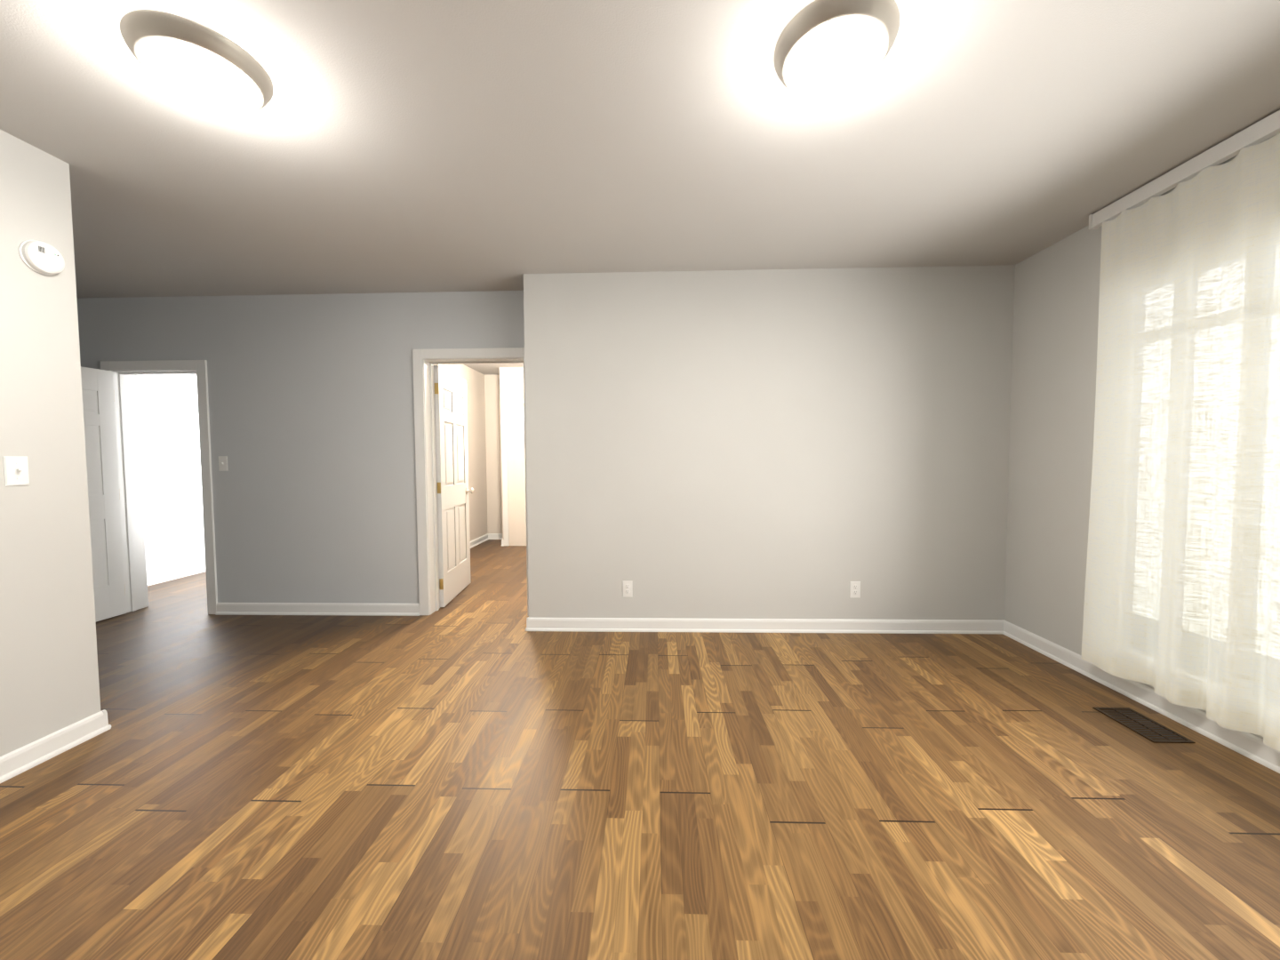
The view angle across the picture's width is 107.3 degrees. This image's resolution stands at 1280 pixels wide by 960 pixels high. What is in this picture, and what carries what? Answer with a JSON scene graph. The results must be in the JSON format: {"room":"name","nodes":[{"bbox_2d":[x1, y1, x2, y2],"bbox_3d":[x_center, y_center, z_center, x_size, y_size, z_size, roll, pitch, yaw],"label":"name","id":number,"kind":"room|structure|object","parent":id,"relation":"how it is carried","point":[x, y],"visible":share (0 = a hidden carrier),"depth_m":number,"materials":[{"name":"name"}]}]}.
{"room":"empty living room","nodes":[
{"label":"empty living room","id":0,"kind":"room"},
{"bbox_2d":[0,129,111,783],"bbox_3d":[-2.580,-0.018,-0.008,0.176,2.500,4.221,0,3,2],"label":"wall","id":1,"kind":"structure","parent":0,"point":[49,677],"depth_m":1.93,"materials":[{"name":"grey paint"}]},
{"bbox_2d":[2,456,29,486],"bbox_3d":[-2.448,-0.035,1.855,0.020,0.115,0.070,0,3,2],"label":"light switch","id":2,"kind":"object","parent":1,"relation":"attached to","point":[16,470],"visible":1,"depth_m":1.85,"materials":[{"name":"white plastic"}]},
{"bbox_2d":[18,240,64,275],"bbox_3d":[-2.440,-0.911,1.930,0.039,0.132,0.132,0,3,2],"label":"smoke detector","id":3,"kind":"object","parent":1,"relation":"attached to","point":[41,258],"visible":1,"depth_m":1.91,"materials":[{"name":"white plastic"}]},
{"bbox_2d":[136,374,205,575],"bbox_3d":[-4.910,-0.239,5.233,0.150,2.500,2.642,0,3,2],"label":"wall","id":4,"kind":"structure","parent":0,"point":[171,460],"depth_m":4.87,"materials":[{"name":"paint"}]},
{"bbox_2d":[145,549,149,560],"bbox_3d":[-4.847,0.739,4.615,0.008,0.115,0.070,0,3,2],"label":"outlet","id":5,"kind":"object","parent":4,"relation":"attached to","point":[147,556],"visible":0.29,"depth_m":4.63,"materials":[{"name":"white plastic"}]},
{"bbox_2d":[146,562,205,585],"bbox_3d":[-4.816,0.965,5.284,0.026,0.090,2.642,0,3,2],"label":"baseboard","id":6,"kind":"structure","parent":4,"relation":"attached to","point":[164,577],"depth_m":4.89,"materials":[{"name":"white wood"}]},
{"bbox_2d":[76,290,524,603],"bbox_3d":[-3.009,-0.184,3.776,4.284,2.500,0.150,0,3,2],"label":"wall","id":7,"kind":"structure","parent":0,"point":[311,412],"depth_m":3.68,"materials":[{"name":"grey paint"}]},
{"bbox_2d":[80,366,126,622],"bbox_3d":[-4.146,0.124,3.385,0.173,1.914,0.692,0,3,3],"label":"room door","id":8,"kind":"structure","parent":7,"relation":"in","point":[103,483],"depth_m":3.62,"materials":[{"name":"white wood"}]},
{"bbox_2d":[99,360,217,614],"bbox_3d":[-3.799,0.065,3.818,0.849,2.007,0.192,0,3,2],"label":"door frame","id":9,"kind":"structure","parent":7,"relation":"attached to","point":[125,395],"depth_m":3.77,"materials":[{"name":"white wood"}]},
{"bbox_2d":[218,456,228,471],"bbox_3d":[-3.283,-0.129,3.703,0.070,0.115,0.020,0,3,2],"label":"light switch","id":10,"kind":"object","parent":7,"relation":"attached to","point":[222,463],"visible":1,"depth_m":3.71,"materials":[{"name":"white plastic"}]},
{"bbox_2d":[215,602,419,615],"bbox_3d":[-2.552,1.022,3.728,1.642,0.090,0.026,0,3,2],"label":"baseboard","id":11,"kind":"structure","parent":7,"relation":"attached to","point":[315,609],"depth_m":3.73,"materials":[{"name":"white wood"}]},
{"bbox_2d":[433,364,473,607],"bbox_3d":[-1.662,0.043,4.209,0.173,1.975,0.773,-1,3,-4],"label":"hall door","id":12,"kind":"structure","parent":7,"relation":"in","point":[453,491],"depth_m":4.10,"materials":[{"name":"white wood"}]},
{"bbox_2d":[412,347,528,615],"bbox_3d":[-1.269,0.024,3.735,0.930,2.068,0.192,0,3,2],"label":"door frame","id":13,"kind":"structure","parent":7,"relation":"attached to","point":[424,361],"depth_m":3.67,"materials":[{"name":"white wood"}]},
{"bbox_2d":[438,364,487,541],"bbox_3d":[-2.470,-0.265,5.504,0.150,2.500,3.342,0,3,2],"label":"wall","id":14,"kind":"structure","parent":0,"point":[476,420],"depth_m":6.77,"materials":[{"name":"beige paint"}]},
{"bbox_2d":[469,533,488,548],"bbox_3d":[-2.376,0.939,5.555,0.026,0.090,3.342,0,3,2],"label":"baseboard","id":15,"kind":"structure","parent":14,"relation":"attached to","point":[476,541],"depth_m":6.82,"materials":[{"name":"white wood"}]},
{"bbox_2d":[484,374,502,533],"bbox_3d":[-1.155,-0.348,7.207,2.670,2.500,0.150,0,3,2],"label":"wall","id":16,"kind":"structure","parent":0,"point":[493,453],"depth_m":7.16,"materials":[{"name":"beige paint"}]},
{"bbox_2d":[488,533,502,539],"bbox_3d":[-2.131,0.864,7.205,0.410,0.090,0.026,0,3,2],"label":"baseboard","id":17,"kind":"structure","parent":16,"relation":"attached to","point":[494,536],"depth_m":7.21,"materials":[{"name":"white wood"}]},
{"bbox_2d":[499,367,526,545],"bbox_3d":[-0.962,-0.333,6.851,1.960,2.500,0.550,0,3,2],"label":"wall","id":18,"kind":"structure","parent":0,"point":[511,382],"depth_m":6.60,"materials":[{"name":"beige paint"}]},
{"bbox_2d":[501,398,523,545],"bbox_3d":[-1.459,-0.104,6.594,0.940,2.070,0.016,0,3,2],"label":"door frame","id":19,"kind":"structure","parent":18,"relation":"attached to","point":[505,471],"depth_m":6.59,"materials":[{"name":"white wood"}]},
{"bbox_2d":[0,539,1279,959],"bbox_3d":[-1.318,1.173,2.549,8.232,0.120,9.900,0,3,2],"label":"floor","id":20,"kind":"structure","parent":0,"point":[473,771],"depth_m":1.66,"materials":[{"name":"laminate"}]},
{"bbox_2d":[1092,707,1195,743],"bbox_3d":[2.275,1.108,2.140,0.170,0.006,0.280,0,3,2],"label":"floor vent","id":21,"kind":"object","parent":20,"relation":"in","point":[1148,728],"visible":1,"depth_m":2.13,"materials":[{"name":"brown metal"}]},
{"bbox_2d":[0,0,1279,375],"bbox_3d":[-1.333,-1.445,2.432,8.232,0.120,9.900,0,3,2],"label":"ceiling","id":22,"kind":"structure","parent":0,"point":[404,146],"depth_m":1.87,"materials":[{"name":"paint"}]},
{"bbox_2d":[120,9,273,119],"bbox_3d":[-1.407,-1.278,1.520,0.360,0.131,0.360,0,3,2],"label":"ceiling light","id":23,"kind":"object","parent":22,"relation":"attached to","point":[195,66],"visible":1,"depth_m":1.44,"materials":[{"name":"white glass"}]},
{"bbox_2d":[773,0,900,104],"bbox_3d":[0.602,-1.287,1.465,0.360,0.131,0.360,0,3,2],"label":"ceiling light","id":24,"kind":"object","parent":22,"relation":"attached to","point":[828,52],"visible":1,"depth_m":1.38,"materials":[{"name":"white glass"}]},
{"bbox_2d":[1080,109,1279,751],"bbox_3d":[2.385,-0.162,1.246,0.133,2.371,2.615,0,3,2],"label":"curtain","id":25,"kind":"object","parent":22,"relation":"hanging from","point":[1181,606],"visible":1,"depth_m":2.02,"materials":[{"name":"white fabric"}]},
{"bbox_2d":[523,264,1015,619],"bbox_3d":[0.940,-0.194,3.492,3.468,2.500,0.465,0,3,2],"label":"wall","id":26,"kind":"structure","parent":0,"point":[788,444],"depth_m":3.26,"materials":[{"name":"grey paint"}]},
{"bbox_2d":[622,580,632,597],"bbox_3d":[-0.088,0.770,3.331,0.070,0.115,0.008,0,3,2],"label":"electrical outlet","id":27,"kind":"object","parent":26,"relation":"attached to","point":[628,588],"visible":1,"depth_m":3.33,"materials":[{"name":"white plastic"}]},
{"bbox_2d":[526,617,1004,633],"bbox_3d":[0.857,1.021,3.303,3.332,0.090,0.026,0,3,2],"label":"baseboard","id":28,"kind":"structure","parent":26,"relation":"attached to","point":[779,625],"depth_m":3.30,"materials":[{"name":"white"}]},
{"bbox_2d":[849,581,860,598],"bbox_3d":[1.499,0.764,3.280,0.070,0.115,0.008,0,3,2],"label":"electrical outlet","id":29,"kind":"object","parent":26,"relation":"attached to","point":[854,588],"visible":1,"depth_m":3.28,"materials":[{"name":"white plastic"}]},
{"bbox_2d":[1004,134,1276,655],"bbox_3d":[2.543,-0.123,1.712,0.150,2.500,2.993,0,3,2],"label":"wall","id":30,"kind":"structure","parent":0,"point":[1054,346],"depth_m":2.85,"materials":[{"name":"grey paint"}]},
{"bbox_2d":[1002,620,1279,773],"bbox_3d":[2.422,1.137,0.521,0.026,0.090,5.493,0,3,2],"label":"baseboard","id":31,"kind":"structure","parent":30,"relation":"attached to","point":[1253,748],"depth_m":2.26,"materials":[{"name":"white wood"}]},
{"bbox_2d":[1141,682,1263,739],"bbox_3d":[2.538,1.062,1.409,0.150,0.160,2.280,0,3,2],"label":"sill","id":32,"kind":"structure","parent":30,"relation":"attached to","point":[1259,736],"depth_m":2.08,"materials":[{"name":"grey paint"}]}
]}

